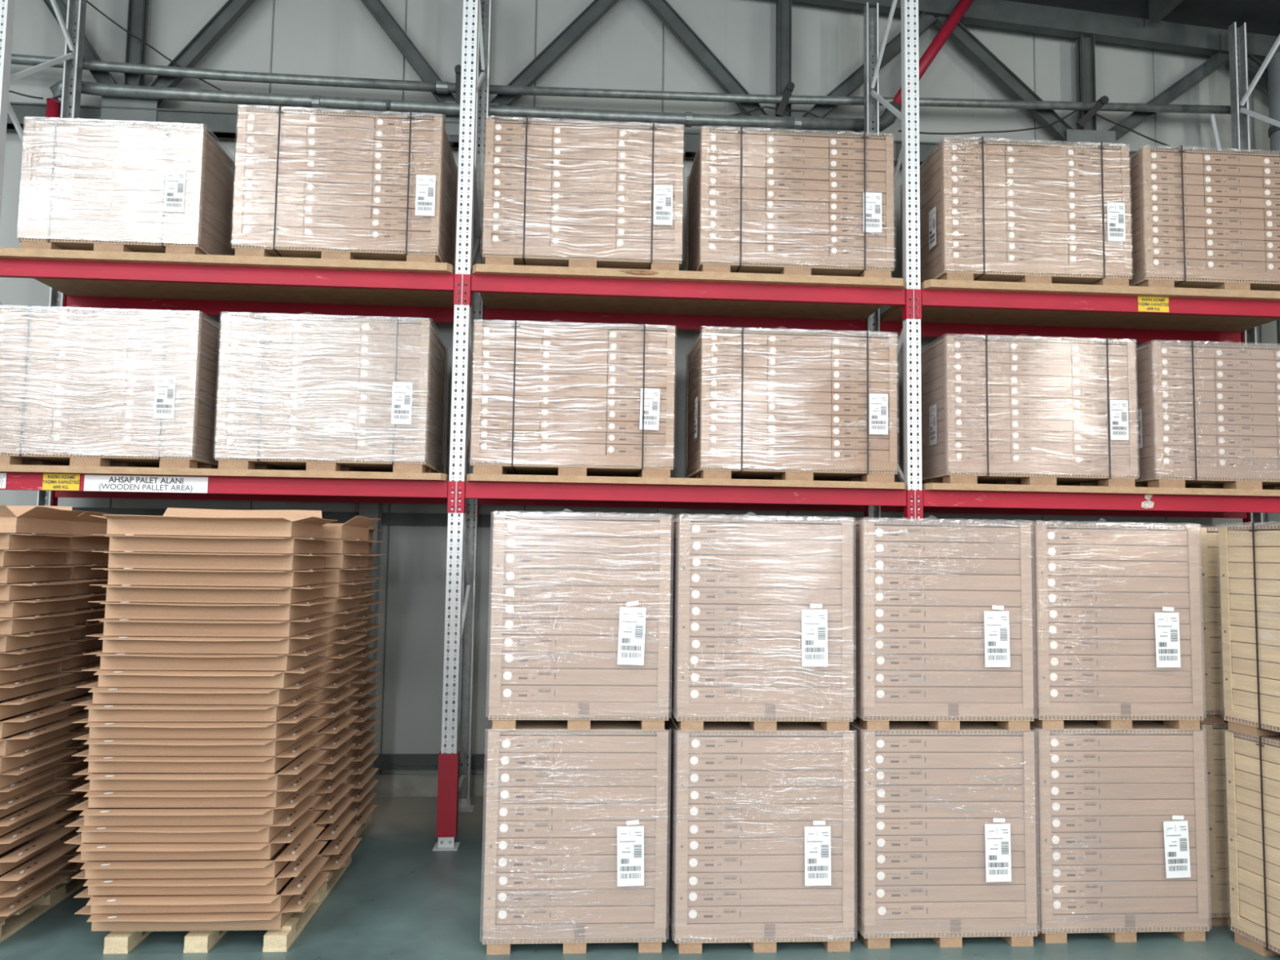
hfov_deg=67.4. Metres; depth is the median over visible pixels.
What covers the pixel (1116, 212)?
print
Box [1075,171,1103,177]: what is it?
print
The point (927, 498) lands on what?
beam
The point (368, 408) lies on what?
print
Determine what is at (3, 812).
tray
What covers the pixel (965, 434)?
print
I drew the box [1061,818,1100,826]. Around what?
print
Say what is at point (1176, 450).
print
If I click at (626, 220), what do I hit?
print
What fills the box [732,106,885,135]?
cable
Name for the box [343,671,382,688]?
cardboard tray
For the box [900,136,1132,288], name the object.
pallet
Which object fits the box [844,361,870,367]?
print
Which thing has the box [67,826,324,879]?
cardboard tray
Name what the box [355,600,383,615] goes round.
cardboard tray
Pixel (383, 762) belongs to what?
wall rail
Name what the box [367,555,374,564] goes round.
tray
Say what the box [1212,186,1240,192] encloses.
print
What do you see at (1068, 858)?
print
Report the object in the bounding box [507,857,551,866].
print
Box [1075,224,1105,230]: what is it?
print
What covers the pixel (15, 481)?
beam
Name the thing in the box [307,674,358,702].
cardboard tray
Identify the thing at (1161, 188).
print
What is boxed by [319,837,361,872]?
cardboard tray
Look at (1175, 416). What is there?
print
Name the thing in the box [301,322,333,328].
print
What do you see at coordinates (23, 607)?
cardboard tray
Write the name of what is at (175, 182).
print
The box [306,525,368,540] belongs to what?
tray
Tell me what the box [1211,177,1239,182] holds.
print
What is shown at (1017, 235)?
print
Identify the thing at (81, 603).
cardboard tray
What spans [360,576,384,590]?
cardboard tray
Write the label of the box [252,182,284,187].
print
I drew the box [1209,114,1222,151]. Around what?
conduit
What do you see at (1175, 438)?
print
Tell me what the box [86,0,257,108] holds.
cable
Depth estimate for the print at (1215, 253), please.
6.14 m
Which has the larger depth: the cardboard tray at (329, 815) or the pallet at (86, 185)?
the pallet at (86, 185)
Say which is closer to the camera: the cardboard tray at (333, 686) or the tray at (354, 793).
the cardboard tray at (333, 686)
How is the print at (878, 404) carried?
attached to the pallet at (762, 404)
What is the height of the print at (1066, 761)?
0.034 m
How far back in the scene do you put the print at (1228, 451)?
6.05 m
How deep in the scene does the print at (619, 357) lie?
5.83 m
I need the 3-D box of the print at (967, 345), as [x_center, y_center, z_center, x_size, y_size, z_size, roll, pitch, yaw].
[2.095,-0.841,5.990,0.188,0.034,0.001,1,-4,-4]
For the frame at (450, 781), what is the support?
on the floor
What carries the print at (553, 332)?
attached to the pallet at (548, 399)
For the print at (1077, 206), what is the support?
on the pallet at (993, 211)
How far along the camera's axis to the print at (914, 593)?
4.37 m
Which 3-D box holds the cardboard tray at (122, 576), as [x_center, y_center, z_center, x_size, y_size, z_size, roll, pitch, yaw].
[-1.948,0.445,4.450,0.954,0.075,0.615,1,-4,-4]
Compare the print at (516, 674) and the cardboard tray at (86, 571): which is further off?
the cardboard tray at (86, 571)
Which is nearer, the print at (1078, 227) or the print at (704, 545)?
the print at (704, 545)
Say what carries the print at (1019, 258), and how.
on the pallet at (993, 211)
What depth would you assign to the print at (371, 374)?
5.73 m
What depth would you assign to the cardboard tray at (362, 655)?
5.76 m
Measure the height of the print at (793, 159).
0.034 m
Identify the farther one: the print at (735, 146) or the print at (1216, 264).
the print at (1216, 264)
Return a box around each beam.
[0,258,462,305]
[0,472,456,512]
[51,490,470,516]
[63,294,475,323]
[456,480,915,520]
[462,273,913,320]
[473,498,866,519]
[479,307,866,333]
[872,320,1243,344]
[873,498,1249,525]
[914,288,1279,319]
[915,489,1279,520]
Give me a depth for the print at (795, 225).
5.96 m
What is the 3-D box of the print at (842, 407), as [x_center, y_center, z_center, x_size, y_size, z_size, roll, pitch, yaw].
[1.323,-0.442,5.907,0.188,0.034,0.001,1,-4,-4]
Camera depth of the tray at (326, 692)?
4.84 m
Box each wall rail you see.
[71,506,1218,527]
[373,754,487,769]
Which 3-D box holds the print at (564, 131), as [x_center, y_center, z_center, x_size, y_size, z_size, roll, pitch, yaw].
[-0.390,-2.152,5.919,0.188,0.034,0.001,1,-4,-4]
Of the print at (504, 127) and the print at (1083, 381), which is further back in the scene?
the print at (1083, 381)
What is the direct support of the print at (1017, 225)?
on the pallet at (993, 211)
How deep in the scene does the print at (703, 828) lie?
4.21 m
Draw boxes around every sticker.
[0,473,6,488]
[1141,493,1154,508]
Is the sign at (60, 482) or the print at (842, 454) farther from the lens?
the print at (842, 454)
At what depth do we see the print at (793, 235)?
5.96 m
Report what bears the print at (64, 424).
on the pallet at (78, 387)
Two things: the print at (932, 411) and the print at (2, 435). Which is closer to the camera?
the print at (2, 435)
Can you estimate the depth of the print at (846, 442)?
5.89 m
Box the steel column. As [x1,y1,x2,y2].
[359,502,382,792]
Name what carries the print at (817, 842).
attached to the pallet at (761, 845)
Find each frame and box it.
[0,0,86,506]
[432,0,492,850]
[863,0,921,557]
[1227,22,1279,563]
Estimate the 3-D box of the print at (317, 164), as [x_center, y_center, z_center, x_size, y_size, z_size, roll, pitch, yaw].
[-1.870,-1.906,5.799,0.188,0.034,0.001,1,-4,-4]
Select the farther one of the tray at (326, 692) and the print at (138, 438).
the print at (138, 438)
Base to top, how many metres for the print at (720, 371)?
0.034 m
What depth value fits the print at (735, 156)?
5.97 m
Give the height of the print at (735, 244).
0.034 m
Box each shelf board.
[0,247,466,307]
[0,464,448,480]
[466,473,906,489]
[472,263,905,320]
[880,279,1279,332]
[911,483,1279,497]
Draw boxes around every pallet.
[0,305,221,468]
[0,869,88,942]
[17,117,235,255]
[102,853,351,954]
[214,312,447,473]
[231,105,457,271]
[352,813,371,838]
[470,320,675,477]
[482,115,684,270]
[482,720,668,954]
[488,513,671,730]
[656,516,853,731]
[664,711,854,953]
[685,326,897,482]
[686,126,893,277]
[804,520,1034,730]
[848,715,1037,948]
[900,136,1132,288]
[902,333,1137,486]
[910,260,1131,288]
[937,523,1204,729]
[1030,720,1209,943]
[1088,525,1253,723]
[1128,145,1279,291]
[1134,340,1279,489]
[1200,716,1231,925]
[1218,522,1279,737]
[1224,729,1279,955]
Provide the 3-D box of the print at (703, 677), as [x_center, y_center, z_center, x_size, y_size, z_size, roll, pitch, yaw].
[0.359,0.875,4.258,0.188,0.034,0.001,1,-4,-4]
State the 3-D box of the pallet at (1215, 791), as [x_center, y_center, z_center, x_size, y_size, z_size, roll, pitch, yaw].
[3.049,1.692,5.205,0.832,0.959,1.224,1,-4,-4]
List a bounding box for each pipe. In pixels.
[0,53,1239,128]
[45,0,973,132]
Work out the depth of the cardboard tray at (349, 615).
4.94 m
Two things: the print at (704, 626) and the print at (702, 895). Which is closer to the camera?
the print at (702, 895)
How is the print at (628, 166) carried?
attached to the pallet at (557, 193)
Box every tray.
[0,442,218,462]
[0,504,84,534]
[0,516,71,534]
[0,533,79,549]
[0,549,80,566]
[0,564,84,583]
[0,580,89,600]
[0,595,91,617]
[0,610,91,635]
[0,626,85,651]
[0,630,70,651]
[0,641,78,668]
[0,646,62,668]
[0,656,74,684]
[0,661,58,684]
[0,671,74,701]
[0,686,77,719]
[0,702,78,737]
[0,717,84,755]
[0,733,82,773]
[0,741,66,773]
[0,748,77,788]
[0,758,62,788]
[0,764,69,802]
[0,773,53,802]
[0,779,67,817]
[0,789,51,817]
[0,795,69,835]
[0,810,71,854]
[0,826,76,875]
[0,842,78,893]
[0,857,71,909]
[0,870,58,909]
[0,874,70,923]
[0,888,53,923]
[18,227,223,255]
[31,549,124,564]
[36,511,131,536]
[36,520,110,536]
[50,779,89,808]
[51,764,88,792]
[52,791,88,822]
[53,755,88,777]
[54,809,84,827]
[55,661,100,685]
[57,675,98,701]
[57,862,84,876]
[57,868,80,876]
[58,647,102,670]
[59,826,81,842]
[59,844,80,870]
[61,692,93,715]
[61,739,88,761]
[62,635,102,654]
[63,810,319,861]
[64,795,320,842]
[65,564,108,579]
[65,577,107,594]
[66,724,89,746]
[66,779,322,826]
[67,534,109,550]
[67,709,88,730]
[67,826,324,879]
[68,591,106,608]
[69,620,103,639]
[71,688,324,721]
[71,718,326,755]
[71,733,325,773]
[71,764,325,808]
[71,840,327,895]
[72,703,325,738]
[72,749,327,791]
[73,856,329,914]
[74,871,330,931]
[75,605,105,624]
[76,673,328,704]
[81,658,333,688]
[83,643,333,671]
[85,628,335,653]
[88,598,337,620]
[88,613,336,636]
[89,583,338,604]
[90,507,337,538]
[90,876,295,914]
[91,551,337,570]
[91,568,338,586]
[91,894,295,931]
[95,534,339,553]
[215,447,443,471]
[232,235,447,262]
[306,515,381,540]
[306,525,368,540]
[306,685,359,716]
[306,782,354,823]
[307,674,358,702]
[307,684,343,702]
[307,795,355,827]
[308,728,359,762]
[308,768,354,808]
[308,792,329,823]
[309,700,358,732]
[309,701,343,732]
[309,712,359,747]
[309,782,328,808]
[310,715,343,747]
[311,660,363,687]
[311,742,355,777]
[311,755,355,792]
[311,764,330,792]
[312,687,344,716]
[312,808,328,827]
[313,762,329,777]
[314,810,358,841]
[315,647,364,671]
[315,669,348,687]
[315,728,344,762]
[315,822,332,841]
[315,824,360,857]
[317,553,381,568]
[317,633,367,657]
[317,654,351,671]
[317,839,333,857]
[318,567,377,582]
[318,620,368,642]
[319,623,353,642]
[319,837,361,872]
[320,580,374,597]
[320,607,369,627]
[320,611,355,627]
[320,854,333,872]
[321,593,373,612]
[324,538,382,553]
[324,540,368,553]
[342,755,378,783]
[342,764,358,783]
[343,671,368,688]
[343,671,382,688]
[343,693,381,715]
[343,695,368,715]
[343,731,365,756]
[343,731,378,756]
[344,682,381,701]
[344,684,368,701]
[344,706,380,728]
[344,721,363,728]
[344,742,379,768]
[344,748,359,768]
[344,767,378,796]
[344,773,359,796]
[345,719,379,742]
[345,734,360,742]
[345,779,378,810]
[345,788,356,810]
[347,658,382,682]
[347,659,369,682]
[347,791,376,815]
[348,647,368,669]
[348,647,381,669]
[348,803,377,825]
[351,635,382,654]
[351,636,368,654]
[352,623,370,642]
[352,623,382,642]
[353,611,383,629]
[353,612,371,629]
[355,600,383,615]
[355,602,370,615]
[359,588,372,602]
[359,588,384,602]
[360,576,372,590]
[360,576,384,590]
[363,564,384,577]
[363,566,371,577]
[367,553,384,564]
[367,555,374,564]
[368,526,382,541]
[368,529,373,541]
[368,541,384,552]
[368,542,372,552]
[471,452,673,466]
[482,244,681,259]
[483,922,665,938]
[488,701,668,715]
[666,888,853,937]
[669,689,853,716]
[685,457,897,475]
[693,252,893,271]
[853,697,1033,715]
[854,906,1036,933]
[910,462,1137,479]
[1033,702,1203,715]
[1036,912,1208,928]
[1128,267,1279,284]
[1137,466,1279,478]
[1203,697,1224,710]
[1208,899,1230,912]
[1224,704,1279,727]
[1231,915,1279,948]
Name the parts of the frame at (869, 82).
post, post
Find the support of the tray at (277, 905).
on the cardboard tray at (155, 904)
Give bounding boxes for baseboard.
[372,773,486,796]
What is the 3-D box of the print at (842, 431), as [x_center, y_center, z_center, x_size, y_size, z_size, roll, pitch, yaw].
[1.321,-0.298,5.897,0.188,0.034,0.001,1,-4,-4]
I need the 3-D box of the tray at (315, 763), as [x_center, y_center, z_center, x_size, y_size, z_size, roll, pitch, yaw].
[-2.013,1.444,4.973,0.790,0.070,0.530,1,-4,-4]
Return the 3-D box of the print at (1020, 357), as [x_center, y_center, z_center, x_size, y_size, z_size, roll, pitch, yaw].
[2.457,-0.764,6.008,0.188,0.034,0.001,1,-4,-4]
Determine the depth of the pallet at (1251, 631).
4.34 m
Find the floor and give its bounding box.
[0,796,1279,959]
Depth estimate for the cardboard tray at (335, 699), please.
4.95 m
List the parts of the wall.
wall panel, wall panel, wall panel, wall panel, wall panel, wall panel, wall panel, wall panel, wall panel, wall panel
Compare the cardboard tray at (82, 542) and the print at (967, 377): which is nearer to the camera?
the cardboard tray at (82, 542)
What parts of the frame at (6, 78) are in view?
post, post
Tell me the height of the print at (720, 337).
0.034 m
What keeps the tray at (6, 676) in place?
on the cardboard tray at (19, 672)
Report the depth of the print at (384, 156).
5.83 m
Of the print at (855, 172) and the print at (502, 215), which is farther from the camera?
the print at (855, 172)
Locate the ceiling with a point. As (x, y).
(1260, 16)
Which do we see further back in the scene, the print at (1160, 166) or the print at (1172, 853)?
the print at (1160, 166)
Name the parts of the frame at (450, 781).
post, post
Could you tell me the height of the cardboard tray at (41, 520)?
0.142 m
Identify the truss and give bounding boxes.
[6,0,1279,167]
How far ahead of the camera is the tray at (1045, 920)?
4.36 m
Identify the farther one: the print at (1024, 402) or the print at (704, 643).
the print at (1024, 402)
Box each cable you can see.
[8,90,43,99]
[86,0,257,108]
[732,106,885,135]
[897,110,1077,134]
[1087,110,1179,148]
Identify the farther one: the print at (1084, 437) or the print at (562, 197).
the print at (1084, 437)
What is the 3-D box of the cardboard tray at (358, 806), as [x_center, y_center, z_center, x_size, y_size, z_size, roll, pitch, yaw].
[-2.088,1.935,5.653,0.954,0.073,0.694,1,-4,-4]
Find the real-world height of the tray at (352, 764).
0.070 m
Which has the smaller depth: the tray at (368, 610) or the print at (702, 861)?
the print at (702, 861)
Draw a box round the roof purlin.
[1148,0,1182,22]
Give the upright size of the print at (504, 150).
0.034 m
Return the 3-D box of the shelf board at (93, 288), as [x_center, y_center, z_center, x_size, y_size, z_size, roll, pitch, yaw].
[-2.504,-1.272,6.180,2.676,0.048,0.992,1,-4,-4]
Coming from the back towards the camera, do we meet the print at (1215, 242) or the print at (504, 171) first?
the print at (1215, 242)
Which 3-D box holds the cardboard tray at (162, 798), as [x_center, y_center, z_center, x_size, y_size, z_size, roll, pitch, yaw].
[-1.994,1.398,4.383,0.954,0.074,0.615,1,-4,-4]
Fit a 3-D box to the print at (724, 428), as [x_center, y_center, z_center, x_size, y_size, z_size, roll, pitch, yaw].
[0.564,-0.315,5.848,0.188,0.034,0.001,1,-4,-4]
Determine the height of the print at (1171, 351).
0.034 m
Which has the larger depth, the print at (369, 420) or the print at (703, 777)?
the print at (369, 420)
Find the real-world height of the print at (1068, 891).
0.034 m
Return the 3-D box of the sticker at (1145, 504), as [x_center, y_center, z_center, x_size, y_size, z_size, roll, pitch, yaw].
[3.180,0.133,6.017,0.085,0.092,0.002,1,-4,-4]
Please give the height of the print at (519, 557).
0.034 m
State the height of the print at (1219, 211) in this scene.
0.034 m
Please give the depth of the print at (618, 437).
5.80 m
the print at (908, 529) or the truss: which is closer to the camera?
the print at (908, 529)
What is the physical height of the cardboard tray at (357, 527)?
0.120 m
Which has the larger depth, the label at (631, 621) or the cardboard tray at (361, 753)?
the cardboard tray at (361, 753)
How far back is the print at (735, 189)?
5.96 m
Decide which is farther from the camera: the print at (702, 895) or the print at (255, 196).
the print at (255, 196)
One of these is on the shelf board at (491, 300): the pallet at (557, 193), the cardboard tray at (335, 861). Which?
the pallet at (557, 193)
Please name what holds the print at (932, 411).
attached to the pallet at (995, 410)
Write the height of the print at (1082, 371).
0.034 m
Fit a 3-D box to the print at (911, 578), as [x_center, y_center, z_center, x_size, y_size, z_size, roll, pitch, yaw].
[1.206,0.457,4.375,0.188,0.034,0.001,1,-4,-4]
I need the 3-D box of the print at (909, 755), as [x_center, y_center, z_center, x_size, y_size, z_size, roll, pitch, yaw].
[1.194,1.254,4.320,0.188,0.034,0.001,1,-4,-4]
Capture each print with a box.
[0,421,30,426]
[0,432,29,438]
[62,422,95,428]
[62,434,93,440]
[132,423,165,429]
[135,435,164,442]
[155,380,173,413]
[166,173,183,207]
[239,320,271,326]
[241,332,271,337]
[250,215,282,222]
[250,227,282,234]
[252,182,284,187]
[252,193,284,199]
[253,147,285,153]
[253,159,285,164]
[253,171,284,177]
[253,204,283,210]
[254,125,286,131]
[254,137,286,142]
[258,115,287,120]
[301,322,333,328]
[311,229,343,235]
[312,207,344,213]
[312,218,344,224]
[313,195,345,201]
[314,161,346,168]
[314,173,346,178]
[314,184,345,191]
[315,128,347,134]
[315,139,346,146]
[316,116,347,123]
[318,151,346,156]
[366,406,391,411]
[366,417,391,423]
[367,382,392,387]
[367,394,391,399]
[368,336,400,342]
[368,346,400,353]
[368,359,399,365]
[368,371,399,377]
[369,324,401,330]
[379,220,411,226]
[379,231,411,237]
[380,209,412,215]
[381,186,413,192]
[381,197,412,204]
[382,142,413,148]
[382,153,413,159]
[382,164,413,169]
[383,131,414,137]
[386,120,415,125]
[386,175,413,181]
[393,384,410,418]
[417,178,433,210]
[487,444,519,449]
[488,385,520,391]
[488,397,519,403]
[488,408,519,414]
[488,420,519,426]
[488,431,519,437]
[489,362,521,368]
[489,374,520,380]
[490,339,521,345]
[493,351,521,357]
[494,328,521,333]
[499,213,530,219]
[499,225,530,231]
[500,203,531,208]
[501,158,532,164]
[501,168,532,175]
[501,180,532,186]
[502,124,533,130]
[502,135,533,141]
[502,147,533,153]
[503,236,530,242]
[504,191,531,197]
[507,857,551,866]
[507,875,551,884]
[507,892,551,900]
[507,909,551,918]
[508,840,551,848]
[509,807,552,815]
[509,823,552,831]
[510,773,553,781]
[510,790,553,797]
[511,739,554,746]
[511,755,554,764]
[512,671,555,679]
[512,688,555,696]
[513,638,556,646]
[513,653,556,662]
[514,604,557,613]
[514,620,556,628]
[515,538,558,546]
[515,554,558,562]
[515,572,558,579]
[515,587,557,595]
[516,522,559,530]
[548,422,580,427]
[548,433,579,439]
[549,375,581,381]
[549,386,580,392]
[549,398,580,404]
[549,409,580,415]
[550,352,581,358]
[550,364,581,369]
[551,329,582,336]
[551,341,582,346]
[551,444,579,450]
[559,227,590,233]
[559,239,590,244]
[560,150,591,155]
[560,171,591,177]
[560,182,591,188]
[560,194,591,199]
[560,204,591,210]
[561,128,591,133]
[564,138,591,144]
[564,160,591,166]
[564,216,590,222]
[615,388,640,393]
[615,400,640,405]
[615,411,639,417]
[615,423,639,429]
[615,435,646,440]
[616,354,647,359]
[616,365,647,372]
[617,332,647,337]
[617,343,647,349]
[619,446,645,452]
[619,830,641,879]
[620,377,647,383]
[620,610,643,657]
[624,218,651,223]
[624,240,654,245]
[625,164,655,169]
[625,185,650,191]
[625,196,651,201]
[625,207,650,213]
[625,229,655,235]
[626,131,656,137]
[626,141,656,147]
[626,174,656,180]
[629,152,656,158]
[641,392,657,424]
[655,188,671,220]
[694,400,697,433]
[697,891,741,900]
[697,909,741,917]
[698,840,741,848]
[698,857,742,866]
[698,875,741,884]
[699,656,742,663]
[699,673,742,680]
[699,689,742,697]
[699,755,742,764]
[699,773,742,781]
[699,790,741,798]
[699,806,742,814]
[699,824,742,832]
[700,590,742,598]
[700,607,742,614]
[700,622,742,630]
[700,640,742,647]
[700,738,742,746]
[701,542,742,549]
[701,558,742,566]
[701,573,742,582]
[702,524,742,533]
[715,200,746,206]
[715,244,746,249]
[716,135,746,141]
[716,155,746,161]
[716,167,746,173]
[716,178,746,184]
[716,189,746,195]
[716,210,746,216]
[716,222,746,227]
[717,233,746,239]
[717,334,747,340]
[717,357,747,363]
[717,368,747,373]
[717,380,747,386]
[717,391,747,397]
[717,413,747,419]
[717,436,747,442]
[718,346,748,351]
[720,448,747,453]
[721,146,746,151]
[721,402,747,408]
[721,425,747,431]
[773,213,804,218]
[773,224,804,230]
[773,235,804,240]
[773,245,804,251]
[774,180,804,186]
[774,201,804,207]
[775,415,805,421]
[775,438,806,444]
[775,449,806,455]
[776,336,806,342]
[776,347,806,353]
[776,359,806,364]
[776,382,806,387]
[776,404,806,409]
[777,148,804,154]
[777,191,804,197]
[777,370,806,376]
[777,426,805,432]
[778,137,804,142]
[778,158,804,164]
[778,169,804,175]
[780,392,806,398]
[804,614,825,659]
[806,831,828,878]
[837,139,866,145]
[837,150,866,155]
[837,172,866,177]
[837,182,866,187]
[837,204,863,209]
[837,215,863,220]
[837,226,867,232]
[837,237,866,243]
[837,248,867,253]
[840,161,866,167]
[840,338,870,344]
[840,349,870,355]
[840,372,870,377]
[840,382,870,388]
[840,394,866,399]
[840,405,866,410]
[840,417,866,422]
[840,428,866,434]
[840,451,870,457]
[841,194,863,199]
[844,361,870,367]
[844,440,870,445]
[865,195,880,226]
[871,397,886,429]
[884,528,924,536]
[884,544,924,551]
[884,560,924,568]
[884,576,924,584]
[884,592,925,600]
[884,608,925,616]
[884,624,924,631]
[884,640,925,648]
[884,656,925,663]
[884,673,925,681]
[884,689,925,697]
[884,739,925,746]
[884,755,925,762]
[884,770,925,778]
[885,788,926,796]
[885,804,926,812]
[885,821,926,829]
[885,837,927,845]
[885,854,926,862]
[885,888,927,896]
[886,871,927,879]
[886,906,928,914]
[928,210,934,244]
[929,408,935,439]
[957,145,986,151]
[957,156,986,161]
[958,167,986,172]
[958,188,987,194]
[958,199,987,204]
[959,231,988,237]
[959,241,988,247]
[959,252,988,257]
[961,177,987,182]
[961,209,987,215]
[961,220,987,226]
[961,353,991,359]
[961,386,991,392]
[961,397,991,403]
[962,409,991,415]
[962,431,991,437]
[962,442,991,448]
[962,453,992,459]
[964,342,990,348]
[964,364,991,370]
[965,375,991,380]
[966,419,991,425]
[986,616,1007,660]
[986,827,1008,875]
[1013,146,1042,152]
[1013,157,1043,163]
[1013,191,1043,196]
[1014,179,1042,185]
[1014,212,1044,217]
[1014,222,1044,228]
[1014,232,1044,238]
[1014,244,1044,249]
[1016,255,1044,261]
[1017,168,1043,174]
[1017,343,1046,349]
[1017,355,1047,360]
[1017,365,1047,371]
[1017,377,1047,382]
[1018,201,1043,207]
[1018,388,1048,394]
[1018,409,1048,415]
[1018,432,1048,438]
[1019,422,1048,427]
[1019,444,1048,449]
[1019,455,1048,461]
[1022,400,1048,404]
[1056,532,1095,539]
[1056,547,1095,555]
[1056,578,1095,586]
[1057,563,1096,570]
[1057,594,1097,601]
[1057,609,1097,617]
[1057,626,1097,633]
[1057,640,1097,648]
[1058,657,1097,665]
[1058,672,1097,679]
[1058,688,1098,696]
[1059,737,1099,746]
[1059,754,1099,762]
[1059,769,1099,777]
[1060,786,1099,794]
[1061,802,1100,809]
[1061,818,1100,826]
[1061,835,1101,843]
[1061,851,1101,859]
[1061,868,1101,876]
[1062,884,1102,892]
[1062,900,1102,908]
[1075,150,1099,155]
[1075,161,1103,166]
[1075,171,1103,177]
[1075,182,1103,186]
[1075,193,1104,199]
[1075,204,1101,208]
[1075,213,1105,218]
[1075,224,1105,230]
[1075,235,1102,240]
[1076,245,1105,251]
[1076,256,1102,262]
[1079,346,1108,351]
[1080,356,1109,362]
[1080,368,1109,373]
[1080,378,1109,384]
[1080,390,1110,395]
[1080,400,1110,406]
[1080,411,1110,417]
[1081,422,1107,427]
[1081,434,1111,439]
[1081,457,1111,462]
[1085,445,1111,450]
[1108,204,1124,236]
[1111,404,1126,435]
[1137,413,1140,443]
[1156,617,1177,660]
[1157,164,1186,169]
[1157,174,1186,180]
[1158,185,1186,191]
[1159,206,1186,211]
[1159,217,1187,222]
[1159,238,1187,244]
[1160,153,1185,159]
[1160,227,1186,233]
[1160,248,1188,254]
[1161,195,1186,201]
[1164,260,1188,266]
[1165,824,1187,871]
[1167,359,1196,364]
[1168,348,1196,354]
[1168,369,1196,375]
[1168,381,1196,386]
[1168,403,1197,408]
[1169,425,1199,431]
[1173,392,1197,397]
[1173,414,1198,419]
[1173,436,1198,441]
[1173,447,1199,453]
[1174,458,1199,463]
[1211,166,1239,172]
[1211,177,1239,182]
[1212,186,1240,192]
[1213,155,1239,161]
[1213,197,1240,203]
[1213,219,1240,225]
[1213,230,1241,235]
[1213,240,1241,245]
[1213,251,1242,256]
[1213,262,1242,267]
[1216,208,1240,214]
[1222,350,1250,355]
[1222,360,1251,366]
[1222,382,1251,388]
[1223,371,1252,377]
[1223,404,1252,410]
[1225,448,1253,454]
[1227,393,1252,399]
[1227,438,1253,443]
[1228,416,1253,421]
[1228,426,1253,431]
[1229,459,1254,465]
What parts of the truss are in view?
gusset plate, gusset plate, gusset plate, gusset plate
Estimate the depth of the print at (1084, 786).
4.40 m
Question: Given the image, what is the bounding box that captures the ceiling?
[1004,0,1279,36]
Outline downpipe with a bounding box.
[1266,52,1279,346]
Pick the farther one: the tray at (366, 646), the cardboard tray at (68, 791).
the tray at (366, 646)
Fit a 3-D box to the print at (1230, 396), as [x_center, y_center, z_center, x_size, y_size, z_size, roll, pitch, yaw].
[3.784,-0.529,6.077,0.188,0.034,0.001,1,-4,-4]
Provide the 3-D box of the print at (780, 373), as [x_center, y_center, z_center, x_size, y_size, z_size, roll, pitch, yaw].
[0.929,-0.656,5.892,0.188,0.034,0.001,1,-4,-4]
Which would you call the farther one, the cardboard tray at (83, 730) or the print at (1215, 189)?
the print at (1215, 189)
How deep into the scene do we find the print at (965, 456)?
5.93 m
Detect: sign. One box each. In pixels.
[42,473,79,490]
[84,475,208,493]
[1137,296,1168,312]
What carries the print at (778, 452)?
on the pallet at (762, 404)
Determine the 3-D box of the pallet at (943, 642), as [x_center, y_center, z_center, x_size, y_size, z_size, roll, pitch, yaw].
[1.362,0.691,4.965,0.814,0.974,1.228,1,-4,-4]
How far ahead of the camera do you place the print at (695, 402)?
5.96 m
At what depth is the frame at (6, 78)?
6.42 m
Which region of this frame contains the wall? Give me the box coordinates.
[0,0,1279,773]
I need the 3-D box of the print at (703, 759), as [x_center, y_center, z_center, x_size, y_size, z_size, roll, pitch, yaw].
[0.356,1.234,4.231,0.188,0.034,0.001,1,-4,-4]
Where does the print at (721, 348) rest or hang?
on the pallet at (762, 404)

